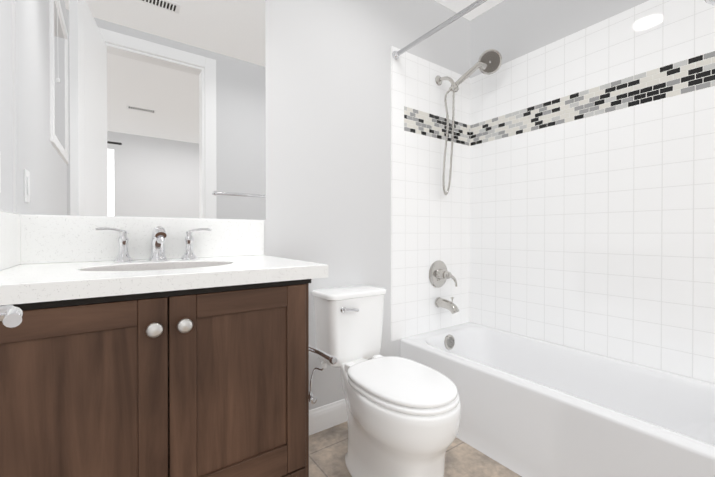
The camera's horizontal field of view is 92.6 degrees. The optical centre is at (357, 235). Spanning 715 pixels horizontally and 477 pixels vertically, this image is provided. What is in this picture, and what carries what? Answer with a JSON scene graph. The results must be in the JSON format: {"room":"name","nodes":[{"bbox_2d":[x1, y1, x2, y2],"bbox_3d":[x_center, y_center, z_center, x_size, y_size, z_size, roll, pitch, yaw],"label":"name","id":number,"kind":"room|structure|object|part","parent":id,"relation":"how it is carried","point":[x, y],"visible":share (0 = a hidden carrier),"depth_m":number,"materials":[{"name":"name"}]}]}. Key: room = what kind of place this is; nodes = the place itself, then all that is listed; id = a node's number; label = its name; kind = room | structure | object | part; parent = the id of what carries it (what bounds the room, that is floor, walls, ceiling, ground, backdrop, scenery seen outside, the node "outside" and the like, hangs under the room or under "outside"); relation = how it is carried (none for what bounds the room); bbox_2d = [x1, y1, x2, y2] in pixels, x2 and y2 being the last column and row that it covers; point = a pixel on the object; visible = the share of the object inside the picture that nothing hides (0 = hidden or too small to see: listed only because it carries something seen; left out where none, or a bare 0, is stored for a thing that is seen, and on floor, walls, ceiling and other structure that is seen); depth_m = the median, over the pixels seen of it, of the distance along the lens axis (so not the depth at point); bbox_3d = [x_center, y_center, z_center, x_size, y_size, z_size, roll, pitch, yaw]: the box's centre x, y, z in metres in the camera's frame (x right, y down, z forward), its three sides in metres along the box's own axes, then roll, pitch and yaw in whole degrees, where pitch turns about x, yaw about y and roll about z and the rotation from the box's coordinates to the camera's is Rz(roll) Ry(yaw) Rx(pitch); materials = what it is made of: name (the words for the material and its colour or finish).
{"room":"bathroom","nodes":[
{"label":"bathroom","id":0,"kind":"room"},
{"bbox_2d":[0,0,12,212],"bbox_3d":[-0.662,-0.249,0.379,0.120,2.440,1.585,0,0,-35],"label":"wall","id":1,"kind":"structure","parent":0,"point":[6,166],"depth_m":1.00,"materials":[{"name":"white paint"}]},
{"bbox_2d":[12,0,469,409],"bbox_3d":[-0.181,-0.258,1.763,2.503,2.440,0.120,0,0,-35],"label":"wall","id":2,"kind":"structure","parent":0,"point":[328,127],"depth_m":1.74,"materials":[{"name":"white paint"}]},
{"bbox_2d":[15,0,265,219],"bbox_3d":[-0.736,-0.577,1.291,0.797,1.019,0.005,0,0,-35],"label":"mirror","id":3,"kind":"object","parent":2,"relation":"attached to","point":[140,108],"visible":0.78,"depth_m":1.25,"materials":[{"name":"clear glass"}]},
{"bbox_2d":[21,215,263,263],"bbox_3d":[-0.740,0.011,1.282,0.792,0.154,0.020,0,0,-35],"label":"backsplash","id":4,"kind":"structure","parent":2,"relation":"attached to","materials":[{"name":"white stone"}]},
{"bbox_2d":[309,399,347,435],"bbox_3d":[-0.110,0.905,1.738,0.740,0.114,0.014,0,0,-35],"label":"baseboard","id":5,"kind":"structure","parent":2,"relation":"attached to","point":[324,417],"depth_m":1.70,"materials":[{"name":"white wood"}]},
{"bbox_2d":[391,46,469,340],"bbox_3d":[0.482,-0.237,2.154,0.712,1.682,0.008,0,0,-35],"label":"wall tile","id":6,"kind":"structure","parent":2,"relation":"attached to","point":[430,222],"depth_m":2.10,"materials":[{"name":"white tile"}]},
{"bbox_2d":[392,0,486,59],"bbox_3d":[0.637,-1.025,1.361,0.048,0.048,1.455,0,0,-35],"label":"rail","id":7,"kind":"object","parent":6,"relation":"attached to","point":[453,18],"visible":1,"depth_m":1.68,"materials":[{"name":"silver metal"}]},
{"bbox_2d":[429,49,501,313],"bbox_3d":[0.659,-0.316,2.086,0.315,1.587,0.304,0,0,-35],"label":"shower fixture","id":8,"kind":"object","parent":6,"relation":"attached to","point":[489,62],"depth_m":2.08,"materials":[{"name":"silver metal"}]},
{"bbox_3d":[0.530,0.246,2.148,0.172,0.172,0.060,0,0,-35],"label":"valve plate","id":9,"kind":"part","parent":8,"relation":"part of","materials":[{"name":"silver metal"}]},
{"bbox_3d":[0.551,-0.949,2.111,0.021,0.083,0.123,0,0,-35],"label":"arm","id":10,"kind":"part","parent":8,"relation":"part of"},
{"bbox_3d":[0.560,0.437,2.107,0.057,0.081,0.153,0,0,-35],"label":"tub spout","id":11,"kind":"part","parent":8,"relation":"part of","materials":[{"name":"silver metal"}]},
{"bbox_3d":[0.589,0.277,2.123,0.072,0.084,0.031,0,0,-35],"label":"valve lever","id":12,"kind":"part","parent":8,"relation":"part of","materials":[{"name":"silver metal"}]},
{"bbox_2d":[309,421,521,476],"bbox_3d":[1.330,1.024,-0.051,4.540,0.100,4.840,0,0,-35],"label":"floor","id":13,"kind":"structure","parent":0,"point":[328,449],"depth_m":1.47,"materials":[{"name":"tile"}]},
{"bbox_2d":[0,211,336,476],"bbox_3d":[-0.563,0.451,1.053,0.812,1.031,0.603,0,0,-35],"label":"bathroom vanity","id":14,"kind":"object","parent":13,"relation":"on","point":[150,347],"visible":1,"depth_m":0.85,"materials":[{"name":"brown wood"}]},
{"bbox_3d":[-0.608,0.411,0.728,0.236,0.404,0.012,0,0,-35],"label":"door panel","id":15,"kind":"part","parent":14,"relation":"part of","materials":[{"name":"brown wood"}]},
{"bbox_3d":[-0.468,0.216,0.787,0.035,0.035,0.034,0,0,-35],"label":"knob","id":16,"kind":"part","parent":14,"relation":"part of","materials":[{"name":"silver metal"}]},
{"bbox_2d":[0,255,327,305],"bbox_3d":[-0.579,0.109,1.056,0.792,0.039,0.577,0,0,-35],"label":"countertop","id":17,"kind":"structure","parent":14,"relation":"on","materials":[{"name":"white stone"}]},
{"bbox_2d":[95,227,133,261],"bbox_3d":[-0.814,0.031,1.148,0.106,0.116,0.060,0,0,-35],"label":"handle","id":18,"kind":"object","parent":17,"relation":"on","point":[123,255],"depth_m":1.15,"materials":[{"name":"silver metal"}]},
{"bbox_2d":[148,226,167,260],"bbox_3d":[-0.693,0.028,1.192,0.062,0.122,0.163,0,0,-35],"label":"faucet","id":19,"kind":"object","parent":17,"relation":"on","point":[157,235],"depth_m":1.20,"materials":[{"name":"silver metal"}]},
{"bbox_2d":[180,228,210,258],"bbox_3d":[-0.611,0.030,1.292,0.106,0.116,0.060,0,0,-35],"label":"handle","id":20,"kind":"object","parent":17,"relation":"on","point":[189,253],"depth_m":1.27,"materials":[{"name":"silver metal"}]},
{"bbox_3d":[-0.417,0.216,0.823,0.035,0.035,0.034,0,0,-35],"label":"knob","id":21,"kind":"part","parent":14,"relation":"part of","materials":[{"name":"silver metal"}]},
{"bbox_3d":[-0.311,0.410,0.938,0.243,0.404,0.012,0,0,-35],"label":"door panel","id":22,"kind":"part","parent":14,"relation":"part of","materials":[{"name":"brown wood"}]},
{"bbox_3d":[-0.128,0.380,1.109,0.029,0.017,0.154,0,0,-35],"label":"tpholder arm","id":23,"kind":"part","parent":14,"relation":"part of"},
{"bbox_2d":[309,284,460,476],"bbox_3d":[0.098,0.613,1.427,0.380,0.702,0.754,0,0,-35],"label":"toilet","id":24,"kind":"object","parent":13,"relation":"on","point":[403,415],"visible":0.92,"depth_m":1.27,"materials":[{"name":"white ceramic"}]},
{"bbox_3d":[-0.205,0.758,1.577,0.032,0.031,0.026,0,0,-35],"label":"supply knob","id":25,"kind":"part","parent":24,"relation":"part of","materials":[{"name":"silver metal"}]},
{"bbox_3d":[-0.040,0.444,1.660,0.318,0.314,0.193,0,0,-35],"label":"tank","id":26,"kind":"part","parent":24,"relation":"part of","materials":[{"name":"white ceramic"}]},
{"bbox_3d":[-0.039,0.273,1.658,0.335,0.026,0.206,0,0,-35],"label":"tank lid","id":27,"kind":"part","parent":24,"relation":"part of","materials":[{"name":"white ceramic"}]},
{"bbox_3d":[-0.027,0.336,1.530,0.076,0.020,0.022,0,0,-35],"label":"lever","id":28,"kind":"part","parent":24,"relation":"part of","materials":[{"name":"silver metal"}]},
{"bbox_3d":[0.123,0.771,1.367,0.352,0.386,0.624,0,0,-35],"label":"bowl","id":29,"kind":"part","parent":24,"relation":"part of","materials":[{"name":"white ceramic"}]},
{"bbox_3d":[0.170,0.547,1.300,0.324,0.018,0.439,0,0,-35],"label":"lid","id":30,"kind":"part","parent":24,"relation":"part of","materials":[{"name":"white plastic"}]},
{"bbox_2d":[400,322,714,476],"bbox_3d":[0.921,0.783,1.574,0.670,0.360,1.452,0,0,-35],"label":"bathtub","id":31,"kind":"object","parent":13,"relation":"on","point":[532,407],"visible":0.92,"depth_m":1.45,"materials":[{"name":"ceramic"}]},
{"bbox_2d":[435,0,503,20],"bbox_3d":[1.330,-1.516,-0.067,4.540,0.100,4.840,0,0,-35],"label":"ceiling","id":32,"kind":"structure","parent":0,"point":[456,6],"depth_m":2.20,"materials":[{"name":"white paint"}]},
{"bbox_2d":[470,0,648,77],"bbox_3d":[1.284,-0.258,1.755,0.120,2.440,1.585,0,0,-35],"label":"wall","id":33,"kind":"structure","parent":0,"point":[509,30],"depth_m":2.02,"materials":[{"name":"white paint"}]},
{"bbox_2d":[404,51,714,145],"bbox_3d":[0.943,-0.681,1.581,0.618,0.143,1.455,0,0,-35],"label":"wall tile","id":34,"kind":"structure","parent":33,"relation":"attached to","point":[696,73],"depth_m":1.78,"materials":[{"name":"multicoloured tile"}]},
{"bbox_2d":[470,0,714,382],"bbox_3d":[1.197,-0.235,1.767,0.008,1.682,1.464,0,0,-35],"label":"wall tile","id":35,"kind":"structure","parent":33,"relation":"attached to","point":[595,234],"depth_m":1.70,"materials":[{"name":"white tile"}]},
{"bbox_3d":[0.734,-0.250,0.469,2.263,2.440,0.120,0,0,-35],"label":"wall","id":36,"kind":"structure","parent":0,"visible":0},
{"bbox_2d":[704,0,714,5],"bbox_3d":[0.710,-0.322,0.580,0.595,0.052,0.088,0,0,-35],"label":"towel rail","id":37,"kind":"object","parent":36,"relation":"attached to","point":[711,2],"visible":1,"depth_m":0.45,"materials":[{"name":"silver metal"}]},
{"bbox_3d":[0.225,-0.172,0.109,0.669,2.290,0.120,0,0,-35],"label":"door frame","id":38,"kind":"structure","parent":0,"visible":0},
{"bbox_3d":[-0.301,-0.164,0.221,0.145,2.248,0.661,0,0,-35],"label":"door","id":39,"kind":"structure","parent":38,"relation":"attached to","visible":0},
{"bbox_2d":[0,305,12,321],"bbox_3d":[-0.468,0.102,0.438,0.040,0.062,0.062,0,0,-35],"label":"rose","id":40,"kind":"object","parent":39,"relation":"attached to","point":[3,309],"visible":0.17,"depth_m":0.44,"materials":[{"name":"silver metal"}]},
{"bbox_2d":[3,306,22,327],"bbox_3d":[-0.438,0.102,0.435,0.068,0.018,0.020,0,0,43],"label":"lever","id":41,"kind":"object","parent":39,"relation":"attached to","point":[13,316],"visible":1,"depth_m":0.41,"materials":[{"name":"silver metal"}]}
]}

